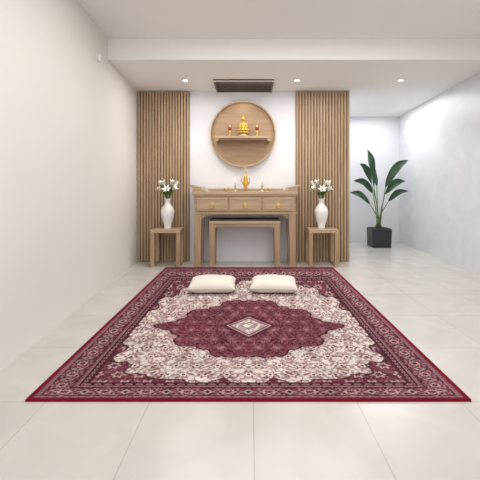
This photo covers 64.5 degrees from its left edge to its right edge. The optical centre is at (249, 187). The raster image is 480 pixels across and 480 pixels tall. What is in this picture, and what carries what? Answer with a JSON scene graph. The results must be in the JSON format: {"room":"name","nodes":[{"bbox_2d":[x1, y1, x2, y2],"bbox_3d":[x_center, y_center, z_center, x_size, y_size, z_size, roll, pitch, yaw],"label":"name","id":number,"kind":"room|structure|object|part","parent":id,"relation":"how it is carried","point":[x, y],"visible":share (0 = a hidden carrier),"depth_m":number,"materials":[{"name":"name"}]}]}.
{"room":"prayer room","nodes":[
{"label":"prayer room","id":0,"kind":"room"},
{"bbox_2d":[0,0,136,370],"bbox_3d":[-1.846,-0.350,2.700,0.150,3.300,8.422,0,0,-3],"label":"wall","id":1,"kind":"structure","parent":0,"point":[68,117],"depth_m":3.58,"materials":[{"name":"paint"}]},
{"bbox_2d":[96,53,100,61],"bbox_3d":[-1.861,-1.607,4.680,0.056,0.095,0.050,0,0,0],"label":"wall sensor","id":2,"kind":"object","parent":1,"relation":"attached to","point":[98,55],"visible":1,"depth_m":4.66,"materials":[{"name":"white plastic"}]},
{"bbox_2d":[0,242,479,479],"bbox_3d":[0.700,1.350,4.000,6.600,0.100,11.000,0,0,0],"label":"floor","id":3,"kind":"structure","parent":0,"point":[434,302],"depth_m":2.11,"materials":[{"name":"tile"}]},
{"bbox_2d":[150,227,183,266],"bbox_3d":[-1.390,0.992,6.420,0.480,0.617,0.400,0,0,0],"label":"stand","id":4,"kind":"object","parent":3,"relation":"on","point":[154,233],"visible":0.94,"depth_m":6.25,"materials":[{"name":"brown wood"}]},
{"bbox_3d":[-1.600,1.020,6.255,0.060,0.560,0.070,0,0,0],"label":"leg","id":5,"kind":"part","parent":4,"relation":"part of","materials":[{"name":"brown wood"}]},
{"bbox_3d":[-1.600,1.020,6.585,0.060,0.560,0.070,0,0,0],"label":"leg","id":6,"kind":"part","parent":4,"relation":"part of","materials":[{"name":"brown wood"}]},
{"bbox_2d":[161,198,174,228],"bbox_3d":[-1.390,0.430,6.420,0.228,0.505,0.228,0,0,0],"label":"vase","id":7,"kind":"object","parent":4,"relation":"on","point":[167,211],"visible":0.99,"depth_m":6.35,"materials":[{"name":"white ceramic"}]},
{"bbox_2d":[162,185,170,198],"bbox_3d":[-1.386,0.106,6.365,0.251,0.330,0.263,0,0,0],"label":"lily","id":8,"kind":"object","parent":7,"relation":"in","point":[166,188],"visible":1,"depth_m":6.31,"materials":[{"name":"white plant"}]},
{"bbox_2d":[164,185,178,196],"bbox_3d":[-1.332,0.102,6.365,0.277,0.338,0.124,0,0,-4],"label":"lily","id":9,"kind":"object","parent":7,"relation":"in","point":[174,186],"visible":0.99,"depth_m":6.38,"materials":[{"name":"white plant"}]},
{"bbox_3d":[-1.180,1.020,6.255,0.060,0.560,0.070,0,0,0],"label":"leg","id":10,"kind":"part","parent":4,"relation":"part of","materials":[{"name":"brown wood"}]},
{"bbox_3d":[-1.180,1.020,6.585,0.060,0.560,0.070,0,0,0],"label":"leg","id":11,"kind":"part","parent":4,"relation":"part of","materials":[{"name":"brown wood"}]},
{"bbox_2d":[209,218,279,266],"bbox_3d":[-0.088,0.907,6.425,1.170,0.785,0.420,0,0,0],"label":"table","id":12,"kind":"object","parent":3,"relation":"on","point":[214,223],"visible":0.93,"depth_m":6.22,"materials":[{"name":"brown wood"}]},
{"bbox_3d":[-0.623,0.945,6.258,0.100,0.710,0.075,0,0,0],"label":"leg","id":13,"kind":"part","parent":12,"relation":"part of","materials":[{"name":"brown wood"}]},
{"bbox_3d":[-0.623,0.945,6.588,0.100,0.710,0.075,0,0,0],"label":"leg","id":14,"kind":"part","parent":12,"relation":"part of","materials":[{"name":"brown wood"}]},
{"bbox_3d":[0.447,0.945,6.588,0.100,0.710,0.075,0,0,0],"label":"leg","id":15,"kind":"part","parent":12,"relation":"part of","materials":[{"name":"brown wood"}]},
{"bbox_3d":[0.447,0.945,6.258,0.100,0.710,0.075,0,0,0],"label":"leg","id":16,"kind":"part","parent":12,"relation":"part of","materials":[{"name":"brown wood"}]},
{"bbox_2d":[190,185,299,266],"bbox_3d":[-0.080,0.623,6.434,1.809,1.354,0.531,0,0,0],"label":"altar table","id":17,"kind":"object","parent":3,"relation":"on","point":[208,202],"visible":0.99,"depth_m":6.20,"materials":[{"name":"brown wood"}]},
{"bbox_3d":[-0.858,0.863,6.250,0.135,0.875,0.100,0,0,0],"label":"leg","id":18,"kind":"part","parent":17,"relation":"part of","materials":[{"name":"brown wood"}]},
{"bbox_3d":[-0.858,0.863,6.620,0.135,0.875,0.100,0,0,0],"label":"leg","id":19,"kind":"part","parent":17,"relation":"part of","materials":[{"name":"brown wood"}]},
{"bbox_3d":[-0.620,0.267,6.204,0.500,0.220,0.032,0,0,0],"label":"drawer","id":20,"kind":"part","parent":17,"relation":"part of","materials":[{"name":"brown wood"}]},
{"bbox_3d":[-0.080,0.120,6.436,1.700,0.020,0.488,0,0,0],"label":"moulding","id":21,"kind":"part","parent":17,"relation":"part of","materials":[{"name":"brown wood"}]},
{"bbox_3d":[-0.080,0.415,6.436,1.700,0.020,0.488,0,0,0],"label":"moulding","id":22,"kind":"part","parent":17,"relation":"part of","materials":[{"name":"brown wood"}]},
{"bbox_3d":[-0.080,0.267,6.204,0.510,0.220,0.032,0,0,0],"label":"drawer","id":23,"kind":"part","parent":17,"relation":"part of","materials":[{"name":"brown wood"}]},
{"bbox_2d":[241,167,249,191],"bbox_3d":[-0.075,-0.145,6.420,0.128,0.420,0.098,0,0,34],"label":"incense burner","id":24,"kind":"object","parent":17,"relation":"on","point":[245,182],"visible":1,"depth_m":6.40,"materials":[{"name":"gold metal"}]},
{"bbox_3d":[-0.080,0.035,6.655,1.320,0.050,0.030,0,0,0],"label":"rail","id":25,"kind":"part","parent":17,"relation":"part of","materials":[{"name":"brown wood"}]},
{"bbox_2d":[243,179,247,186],"bbox_3d":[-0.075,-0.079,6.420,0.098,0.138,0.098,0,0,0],"label":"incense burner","id":26,"kind":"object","parent":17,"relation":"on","point":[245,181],"depth_m":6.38,"materials":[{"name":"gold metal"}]},
{"bbox_3d":[0.460,0.267,6.204,0.500,0.220,0.032,0,0,0],"label":"drawer","id":27,"kind":"part","parent":17,"relation":"part of","materials":[{"name":"brown wood"}]},
{"bbox_3d":[0.698,0.863,6.620,0.135,0.875,0.100,0,0,0],"label":"leg","id":28,"kind":"part","parent":17,"relation":"part of","materials":[{"name":"brown wood"}]},
{"bbox_3d":[0.698,0.863,6.250,0.135,0.875,0.100,0,0,0],"label":"leg","id":29,"kind":"part","parent":17,"relation":"part of","materials":[{"name":"brown wood"}]},
{"bbox_2d":[25,267,471,401],"bbox_3d":[-0.010,1.292,4.242,2.720,0.015,3.865,0,0,0],"label":"rug","id":30,"kind":"object","parent":3,"relation":"on","point":[323,340],"visible":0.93,"depth_m":2.99,"materials":[{"name":"red carpet"}]},
{"bbox_2d":[187,274,235,292],"bbox_3d":[-0.476,1.209,4.829,0.585,0.150,0.559,0,0,-2],"label":"floor cushion","id":31,"kind":"object","parent":30,"relation":"on","point":[210,283],"visible":1,"depth_m":4.60,"materials":[{"name":"fabric"}]},
{"bbox_2d":[249,274,297,292],"bbox_3d":[0.299,1.209,4.829,0.585,0.150,0.559,0,0,3],"label":"floor cushion","id":32,"kind":"object","parent":30,"relation":"on","point":[268,283],"visible":1,"depth_m":4.60,"materials":[{"name":"fabric"}]},
{"bbox_2d":[306,227,338,266],"bbox_3d":[1.210,0.992,6.420,0.480,0.617,0.400,0,0,0],"label":"stand","id":33,"kind":"object","parent":3,"relation":"on","point":[334,233],"visible":0.97,"depth_m":6.22,"materials":[{"name":"brown wood"}]},
{"bbox_3d":[1.000,1.020,6.585,0.060,0.560,0.070,0,0,0],"label":"leg","id":34,"kind":"part","parent":33,"relation":"part of","materials":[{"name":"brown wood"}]},
{"bbox_3d":[1.000,1.020,6.255,0.060,0.560,0.070,0,0,0],"label":"leg","id":35,"kind":"part","parent":33,"relation":"part of","materials":[{"name":"brown wood"}]},
{"bbox_2d":[315,198,327,228],"bbox_3d":[1.205,0.430,6.420,0.228,0.505,0.228,0,0,0],"label":"vase","id":36,"kind":"object","parent":33,"relation":"on","point":[321,211],"visible":1,"depth_m":6.35,"materials":[{"name":"white ceramic"}]},
{"bbox_2d":[315,179,326,198],"bbox_3d":[1.183,0.056,6.381,0.257,0.428,0.105,0,0,44],"label":"lily","id":37,"kind":"object","parent":36,"relation":"in","point":[316,181],"visible":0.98,"depth_m":6.43,"materials":[{"name":"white plant"}]},
{"bbox_2d":[318,184,326,198],"bbox_3d":[1.204,0.106,6.340,0.286,0.330,0.207,0,0,0],"label":"lily","id":38,"kind":"object","parent":36,"relation":"in","point":[322,188],"visible":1,"depth_m":6.31,"materials":[{"name":"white plant"}]},
{"bbox_3d":[1.420,1.020,6.585,0.060,0.560,0.070,0,0,0],"label":"leg","id":39,"kind":"part","parent":33,"relation":"part of","materials":[{"name":"brown wood"}]},
{"bbox_3d":[1.420,1.020,6.255,0.060,0.560,0.070,0,0,0],"label":"leg","id":40,"kind":"part","parent":33,"relation":"part of","materials":[{"name":"brown wood"}]},
{"bbox_2d":[350,150,407,247],"bbox_3d":[2.868,0.227,8.412,1.298,2.147,0.834,0,0,0],"label":"potted plant","id":41,"kind":"object","parent":3,"relation":"on","point":[378,236],"visible":0.99,"depth_m":8.30,"materials":[{"name":"green plant"}]},
{"bbox_3d":[2.869,1.095,8.450,0.429,0.410,0.429,0,0,0],"label":"pot","id":42,"kind":"part","parent":41,"relation":"part of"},
{"bbox_2d":[137,91,349,260],"bbox_3d":[-0.121,-0.210,6.825,3.783,3.020,0.150,0,0,0],"label":"wall","id":43,"kind":"structure","parent":0,"point":[208,170],"depth_m":6.75,"materials":[{"name":"white paint"}]},
{"bbox_2d":[138,92,189,260],"bbox_3d":[-1.528,-0.203,6.725,0.915,2.995,0.050,0,0,0],"label":"wall panel","id":44,"kind":"object","parent":43,"relation":"attached to","point":[163,117],"visible":0.83,"depth_m":6.70,"materials":[{"name":"brown wood"}]},
{"bbox_2d":[210,101,275,166],"bbox_3d":[-0.123,-0.950,6.610,1.160,1.160,0.280,0,0,0],"label":"shelf","id":45,"kind":"object","parent":43,"relation":"attached to","point":[235,150],"visible":1,"depth_m":6.72,"materials":[{"name":"brown wood"}]},
{"bbox_3d":[-0.123,-0.845,6.595,0.940,0.090,0.250,0,0,0],"label":"shelf","id":46,"kind":"part","parent":45,"relation":"part of","materials":[{"name":"brown wood"}]},
{"bbox_2d":[237,116,248,135],"bbox_3d":[-0.113,-1.071,6.580,0.212,0.362,0.172,0,0,0],"label":"statue","id":47,"kind":"object","parent":45,"relation":"on","point":[243,130],"visible":0.99,"depth_m":6.54,"materials":[{"name":"gold metal"}]},
{"bbox_2d":[296,92,348,260],"bbox_3d":[1.285,-0.203,6.725,0.950,2.995,0.050,0,0,0],"label":"wall panel","id":48,"kind":"object","parent":43,"relation":"attached to","point":[322,118],"visible":0.88,"depth_m":6.70,"materials":[{"name":"brown wood"}]},
{"bbox_2d":[77,0,479,116],"bbox_3d":[0.733,-1.920,3.925,5.772,0.400,10.850,0,0,0],"label":"ceiling","id":49,"kind":"structure","parent":0,"point":[362,48],"depth_m":5.10,"materials":[{"name":"paint"}]},
{"bbox_2d":[213,79,273,92],"bbox_3d":[-0.100,-1.698,6.340,0.960,0.045,0.670,0,0,0],"label":"panel","id":50,"kind":"object","parent":49,"relation":"attached to","point":[221,85],"visible":1,"depth_m":6.25,"materials":[{"name":"brown wood"}]},
{"bbox_2d":[350,117,398,241],"bbox_3d":[2.634,-0.210,9.275,1.969,3.020,0.150,0,0,0],"label":"wall","id":51,"kind":"structure","parent":0,"point":[378,135],"depth_m":9.20,"materials":[{"name":"white paint"}]},
{"bbox_2d":[399,72,479,275],"bbox_3d":[3.384,-0.350,3.925,0.150,3.300,10.876,0,0,3],"label":"wall","id":52,"kind":"structure","parent":0,"point":[439,138],"depth_m":6.75,"materials":[{"name":"paint"}]}
]}

